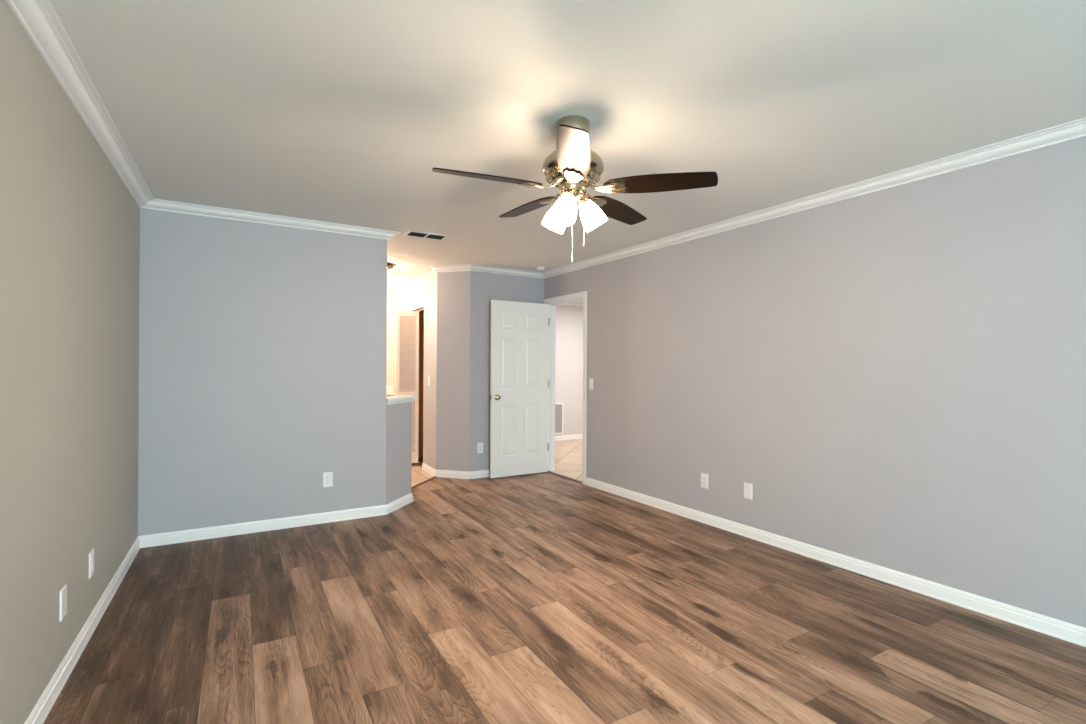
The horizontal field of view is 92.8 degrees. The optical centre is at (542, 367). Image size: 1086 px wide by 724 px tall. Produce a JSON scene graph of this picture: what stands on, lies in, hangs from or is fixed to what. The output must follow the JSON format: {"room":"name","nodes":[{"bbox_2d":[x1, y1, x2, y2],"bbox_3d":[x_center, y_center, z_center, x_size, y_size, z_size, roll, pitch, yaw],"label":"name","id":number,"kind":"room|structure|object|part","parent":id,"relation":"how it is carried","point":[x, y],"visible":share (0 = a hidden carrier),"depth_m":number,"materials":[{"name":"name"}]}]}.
{"room":"empty bedroom","nodes":[
{"label":"empty bedroom","id":0,"kind":"room"},
{"bbox_2d":[0,0,139,723],"bbox_3d":[-1.080,0.058,0.515,0.120,2.413,7.278,0,0,-30],"label":"wall","id":1,"kind":"structure","parent":0,"point":[70,225],"depth_m":1.97,"materials":[{"name":"beige paint"}]},
{"bbox_2d":[59,584,66,621],"bbox_3d":[-1.916,0.941,2.067,0.008,0.120,0.074,0,0,-30],"label":"blank plate","id":2,"kind":"object","parent":1,"relation":"attached to","point":[63,592],"visible":1,"depth_m":2.06,"materials":[{"name":"white plastic"}]},
{"bbox_2d":[6,0,153,207],"bbox_3d":[-0.953,-1.119,0.515,0.086,0.058,7.158,0,0,-30],"label":"crown molding","id":3,"kind":"structure","parent":1,"relation":"attached to","point":[39,19],"depth_m":2.04,"materials":[{"name":"white paint"}]},
{"bbox_2d":[24,537,139,723],"bbox_3d":[-0.999,1.223,0.497,0.015,0.083,7.158,0,0,-30],"label":"baseboard","id":4,"kind":"structure","parent":1,"relation":"attached to","point":[45,703],"depth_m":2.23,"materials":[{"name":"white paint"}]},
{"bbox_2d":[89,549,93,578],"bbox_3d":[-2.143,0.932,2.458,0.010,0.120,0.074,0,0,-30],"label":"wall outlet","id":5,"kind":"object","parent":1,"relation":"attached to","point":[91,554],"visible":1,"depth_m":2.44,"materials":[{"name":"white plastic"}]},
{"bbox_2d":[138,208,386,535],"bbox_3d":[-2.102,0.051,4.062,1.688,2.413,0.120,0,0,-30],"label":"wall","id":6,"kind":"structure","parent":0,"point":[263,347],"depth_m":3.94,"materials":[{"name":"paint"}]},
{"bbox_2d":[138,505,386,547],"bbox_3d":[-2.072,1.216,4.006,1.694,0.083,0.015,0,0,-30],"label":"baseboard","id":7,"kind":"structure","parent":6,"relation":"attached to","point":[159,539],"depth_m":3.94,"materials":[{"name":"white paint"}]},
{"bbox_2d":[142,199,399,240],"bbox_3d":[-2.036,-1.126,4.047,1.774,0.058,0.206,0,0,-30],"label":"crown molding","id":8,"kind":"structure","parent":6,"relation":"attached to","point":[153,204],"depth_m":3.93,"materials":[{"name":"white paint"}]},
{"bbox_2d":[323,472,332,486],"bbox_3d":[-1.745,0.913,4.198,0.074,0.120,0.010,0,0,-30],"label":"wall outlet","id":9,"kind":"object","parent":6,"relation":"attached to","point":[327,476],"visible":1,"depth_m":4.20,"materials":[{"name":"white plastic"}]},
{"bbox_2d":[386,402,411,503],"bbox_3d":[-1.347,0.793,4.662,0.115,0.938,0.438,0,0,15],"label":"wall","id":10,"kind":"structure","parent":0,"point":[398,416],"depth_m":4.63,"materials":[{"name":"paint"}]},
{"bbox_2d":[386,493,412,513],"bbox_3d":[-1.341,1.221,4.665,0.130,0.083,0.460,0,0,15],"label":"baseboard","id":11,"kind":"structure","parent":10,"relation":"attached to","point":[392,506],"depth_m":4.63,"materials":[{"name":"white paint"}]},
{"bbox_2d":[386,395,416,404],"bbox_3d":[-1.341,0.296,4.663,0.180,0.057,0.506,0,0,15],"label":"ledge cap","id":12,"kind":"object","parent":10,"relation":"on","point":[397,399],"visible":0.77,"depth_m":4.64,"materials":[{"name":"white paint"}]},
{"bbox_2d":[395,274,423,444],"bbox_3d":[-1.774,0.053,7.018,0.115,2.413,1.388,0,0,-30],"label":"wall","id":13,"kind":"structure","parent":0,"point":[409,296],"depth_m":6.90,"materials":[{"name":"paint"}]},
{"bbox_2d":[395,308,423,462],"bbox_3d":[-1.702,0.236,6.615,0.313,1.969,0.608,0,0,-30],"label":"door","id":14,"kind":"structure","parent":13,"relation":"in","point":[406,322],"depth_m":6.61,"materials":[{"name":"beige paint"}]},
{"bbox_3d":[-1.822,0.252,6.772,0.028,1.935,0.293,0,0,28],"label":"frame","id":15,"kind":"part","parent":14,"relation":"part of","materials":[{"name":"beige paint"}]},
{"bbox_3d":[-1.728,-0.168,6.615,0.207,0.964,0.026,0,0,-1],"label":"louver panel","id":16,"kind":"part","parent":14,"relation":"part of","materials":[{"name":"beige paint"}]},
{"bbox_3d":[-1.734,0.755,6.615,0.207,0.678,0.026,0,0,-1],"label":"louver panel","id":17,"kind":"part","parent":14,"relation":"part of","materials":[{"name":"beige paint"}]},
{"bbox_2d":[422,463,435,475],"bbox_3d":[-1.363,1.221,6.170,0.015,0.083,0.498,0,0,-30],"label":"baseboard","id":18,"kind":"structure","parent":13,"relation":"attached to","point":[425,467],"depth_m":6.16,"materials":[{"name":"white paint"}]},
{"bbox_2d":[419,311,423,456],"bbox_3d":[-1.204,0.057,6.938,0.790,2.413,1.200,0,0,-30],"label":"door frame","id":19,"kind":"structure","parent":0,"point":[421,317],"depth_m":7.23,"materials":[{"name":"brown wood"}]},
{"bbox_2d":[411,462,433,486],"bbox_3d":[-2.211,1.262,5.822,2.060,0.011,3.022,0,0,-30],"label":"floor","id":20,"kind":"structure","parent":0,"point":[418,475],"depth_m":6.08,"materials":[{"name":"beige tile"}]},
{"bbox_2d":[386,386,394,396],"bbox_3d":[-2.719,0.761,6.937,1.580,0.984,0.579,0,0,-30],"label":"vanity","id":21,"kind":"object","parent":20,"relation":"on","point":[390,390],"visible":0.06,"depth_m":7.52,"materials":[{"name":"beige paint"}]},
{"bbox_2d":[386,392,394,396],"bbox_3d":[-2.721,0.381,6.946,1.580,0.034,0.560,0,0,-30],"label":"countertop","id":22,"kind":"structure","parent":21,"relation":"on","point":[387,393],"depth_m":7.03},
{"bbox_2d":[423,270,543,471],"bbox_3d":[-0.674,0.060,6.171,1.581,2.413,0.609,0,0,-2],"label":"wall","id":23,"kind":"structure","parent":0,"point":[457,305],"depth_m":5.94,"materials":[{"name":"paint"}]},
{"bbox_2d":[435,469,489,478],"bbox_3d":[-0.595,1.226,6.039,1.292,0.083,0.232,0,0,-17],"label":"baseboard","id":24,"kind":"structure","parent":23,"relation":"attached to","point":[439,473],"depth_m":5.90,"materials":[{"name":"white paint"}]},
{"bbox_2d":[477,442,482,452],"bbox_3d":[-0.717,0.924,5.923,0.074,0.120,0.010,0,0,-30],"label":"wall outlet","id":25,"kind":"object","parent":23,"relation":"attached to","point":[479,445],"visible":1,"depth_m":5.92,"materials":[{"name":"white plastic"}]},
{"bbox_2d":[429,264,543,278],"bbox_3d":[-0.603,-1.117,5.999,1.385,0.058,0.331,0,0,-16],"label":"crown molding","id":26,"kind":"structure","parent":23,"relation":"attached to","point":[467,267],"depth_m":5.93,"materials":[{"name":"white paint"}]},
{"bbox_2d":[490,300,549,477],"bbox_3d":[-0.261,0.249,6.049,0.771,2.020,0.138,0,0,-32],"label":"door","id":27,"kind":"structure","parent":23,"relation":"in","point":[519,382],"depth_m":6.03,"materials":[{"name":"white paint"}]},
{"bbox_3d":[-0.510,0.343,5.853,0.064,0.064,0.064,0,0,-32],"label":"knob","id":28,"kind":"part","parent":27,"relation":"part of","materials":[{"name":"silver metal"}]},
{"bbox_2d":[386,288,582,435],"bbox_3d":[-1.074,0.058,8.279,6.715,2.413,0.145,0,0,-30],"label":"wall","id":29,"kind":"structure","parent":0,"point":[569,319],"depth_m":9.07,"materials":[{"name":"paint"}]},
{"bbox_2d":[386,386,394,391],"bbox_3d":[-2.857,0.315,7.179,1.580,0.094,0.020,0,0,-30],"label":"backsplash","id":30,"kind":"structure","parent":29,"relation":"attached to","point":[388,388],"depth_m":7.54,"materials":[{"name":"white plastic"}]},
{"bbox_2d":[555,403,563,434],"bbox_3d":[0.211,0.892,8.939,0.330,0.550,0.014,0,0,-30],"label":"air vent","id":31,"kind":"object","parent":29,"relation":"in","point":[559,407],"visible":0.56,"depth_m":8.98,"materials":[{"name":"white paint"}]},
{"bbox_2d":[555,434,582,440],"bbox_3d":[0.404,1.232,9.052,3.170,0.083,0.015,0,0,-30],"label":"baseboard","id":32,"kind":"structure","parent":29,"relation":"attached to","point":[576,436],"depth_m":9.08,"materials":[{"name":"white paint"}]},
{"bbox_2d":[564,302,582,306],"bbox_3d":[0.436,-1.111,9.021,3.170,0.058,0.086,0,0,-30],"label":"crown molding","id":33,"kind":"structure","parent":29,"relation":"attached to","point":[576,303],"depth_m":9.10,"materials":[{"name":"white paint"}]},
{"bbox_2d":[43,472,1085,723],"bbox_3d":[0.442,1.273,2.088,4.106,0.001,8.455,0,0,-30],"label":"floor","id":34,"kind":"structure","parent":0,"point":[543,597],"depth_m":2.48,"materials":[{"name":"wood"}]},
{"bbox_2d":[411,476,436,488],"bbox_3d":[-1.375,1.256,5.366,0.035,0.008,1.204,0,0,14],"label":"threshold strip","id":35,"kind":"object","parent":34,"relation":"on","point":[416,485],"visible":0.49,"depth_m":5.62,"materials":[{"name":"brown wood"}]},
{"bbox_2d":[551,439,581,480],"bbox_3d":[1.264,1.283,7.468,3.279,0.011,3.620,0,0,-30],"label":"floor","id":36,"kind":"structure","parent":0,"point":[568,453],"depth_m":7.21,"materials":[{"name":"beige tile"}]},
{"bbox_2d":[548,471,581,482],"bbox_3d":[0.251,1.266,5.980,0.043,0.008,0.722,0,0,-32],"label":"threshold strip","id":37,"kind":"object","parent":36,"relation":"on","point":[548,471],"visible":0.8,"depth_m":5.95,"materials":[{"name":"brown wood"}]},
{"bbox_2d":[49,0,1085,302],"bbox_3d":[1.293,-1.184,3.719,7.433,0.100,10.670,0,0,-30],"label":"ceiling","id":38,"kind":"structure","parent":0,"point":[344,112],"depth_m":2.18,"materials":[{"name":"paint"}]},
{"bbox_2d":[387,263,392,269],"bbox_3d":[-1.867,-1.115,5.795,0.370,0.078,0.370,0,0,-30],"label":"ceiling lamp","id":39,"kind":"object","parent":38,"relation":"attached to","point":[389,266],"visible":0.12,"depth_m":5.76,"materials":[{"name":"brown metal"}]},
{"bbox_2d":[403,230,449,239],"bbox_3d":[-1.013,-1.143,4.499,0.355,0.010,0.200,0,0,-30],"label":"ceiling vent","id":40,"kind":"object","parent":38,"relation":"in","point":[413,233],"visible":1,"depth_m":4.48,"materials":[{"name":"white metal"}]},
{"bbox_2d":[536,267,544,270],"bbox_3d":[-0.025,-1.125,5.931,0.104,0.034,0.104,0,0,-30],"label":"smoke detector","id":41,"kind":"object","parent":38,"relation":"attached to","point":[537,268],"visible":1,"depth_m":5.90,"materials":[{"name":"white plastic"}]},
{"bbox_2d":[432,115,717,262],"bbox_3d":[0.112,-0.811,2.451,1.242,0.661,1.202,0,0,-30],"label":"ceiling fan","id":42,"kind":"object","parent":38,"relation":"hanging from","point":[573,167],"visible":1,"depth_m":2.33,"materials":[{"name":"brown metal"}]},
{"bbox_3d":[-0.245,-0.849,2.314,0.490,0.006,0.140,3,13,-15],"label":"blade","id":43,"kind":"part","parent":42,"relation":"part of","materials":[{"name":"brown wood"}]},
{"bbox_3d":[-0.078,-0.848,2.752,0.140,0.006,0.490,-12,9,-32],"label":"blade","id":44,"kind":"part","parent":42,"relation":"part of","materials":[{"name":"brown wood"}]},
{"bbox_3d":[0.057,-0.715,2.484,0.116,0.151,0.135,0,0,-30],"label":"lamp shade","id":45,"kind":"part","parent":42,"relation":"part of","materials":[{"name":"white glass"}]},
{"bbox_3d":[0.098,-0.714,2.317,0.129,0.151,0.122,0,0,-30],"label":"lamp shade","id":46,"kind":"part","parent":42,"relation":"part of","materials":[{"name":"white glass"}]},
{"bbox_3d":[0.106,-0.733,2.338,0.066,0.087,0.061,0,0,-30],"label":"bulb","id":47,"kind":"part","parent":42,"relation":"part of","materials":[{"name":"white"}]},
{"bbox_3d":[0.117,-0.787,2.366,0.058,0.065,0.058,0,0,-30],"label":"lamp arm","id":48,"kind":"part","parent":42,"relation":"part of","materials":[{"name":"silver metal"}]},
{"bbox_3d":[0.119,-0.825,2.019,0.140,0.006,0.490,15,2,3],"label":"blade","id":49,"kind":"part","parent":42,"relation":"part of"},
{"bbox_3d":[0.193,-0.786,2.434,0.056,0.065,0.059,0,0,-30],"label":"lamp arm","id":50,"kind":"part","parent":42,"relation":"part of","materials":[{"name":"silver metal"}]},
{"bbox_3d":[0.239,-0.713,2.445,0.136,0.151,0.114,0,0,-30],"label":"lamp shade","id":51,"kind":"part","parent":42,"relation":"part of","materials":[{"name":"white glass"}]},
{"bbox_3d":[0.390,-0.824,2.728,0.140,0.006,0.490,-12,-8,38],"label":"blade","id":52,"kind":"part","parent":42,"relation":"part of","materials":[{"name":"brown wood"}]},
{"bbox_3d":[0.512,-0.809,2.275,0.490,0.006,0.140,3,-11,21],"label":"blade","id":53,"kind":"part","parent":42,"relation":"part of","materials":[{"name":"brown wood"}]},
{"bbox_2d":[544,136,1085,627],"bbox_3d":[2.231,0.078,2.939,0.115,2.413,8.139,0,0,-32],"label":"wall","id":54,"kind":"structure","parent":0,"point":[896,376],"depth_m":3.10,"materials":[{"name":"paint"}]},
{"bbox_2d":[544,291,586,484],"bbox_3d":[0.289,0.223,5.998,0.135,2.100,0.868,0,0,-32],"label":"door frame","id":55,"kind":"structure","parent":54,"relation":"attached to","point":[552,306],"depth_m":6.29,"materials":[{"name":"white paint"}]},
{"bbox_2d":[589,378,592,389],"bbox_3d":[0.512,0.181,5.540,0.012,0.120,0.074,0,0,-32],"label":"light switch","id":56,"kind":"object","parent":54,"relation":"attached to","point":[590,379],"visible":1,"depth_m":5.54,"materials":[{"name":"white plastic"}]},
{"bbox_2d":[701,473,707,488],"bbox_3d":[1.325,0.934,4.246,0.010,0.120,0.074,0,0,-32],"label":"wall outlet","id":57,"kind":"object","parent":54,"relation":"attached to","point":[704,477],"visible":1,"depth_m":4.24,"materials":[{"name":"white plastic"}]},
{"bbox_2d":[744,482,752,499],"bbox_3d":[1.545,0.933,3.900,0.008,0.120,0.074,0,0,-32],"label":"blank plate","id":58,"kind":"object","parent":54,"relation":"attached to","point":[748,487],"visible":1,"depth_m":3.89,"materials":[{"name":"white plastic"}]},
{"bbox_2d":[542,117,1085,278],"bbox_3d":[2.152,-1.100,2.887,0.086,0.058,8.135,0,0,-32],"label":"crown molding","id":59,"kind":"structure","parent":54,"relation":"attached to","point":[1072,130],"depth_m":3.13,"materials":[{"name":"white paint"}]},
{"bbox_2d":[586,477,1085,646],"bbox_3d":[2.404,1.244,2.531,0.015,0.083,7.248,0,0,-32],"label":"baseboard","id":60,"kind":"structure","parent":54,"relation":"attached to","point":[1066,631],"depth_m":3.10,"materials":[{"name":"white paint"}]}
]}

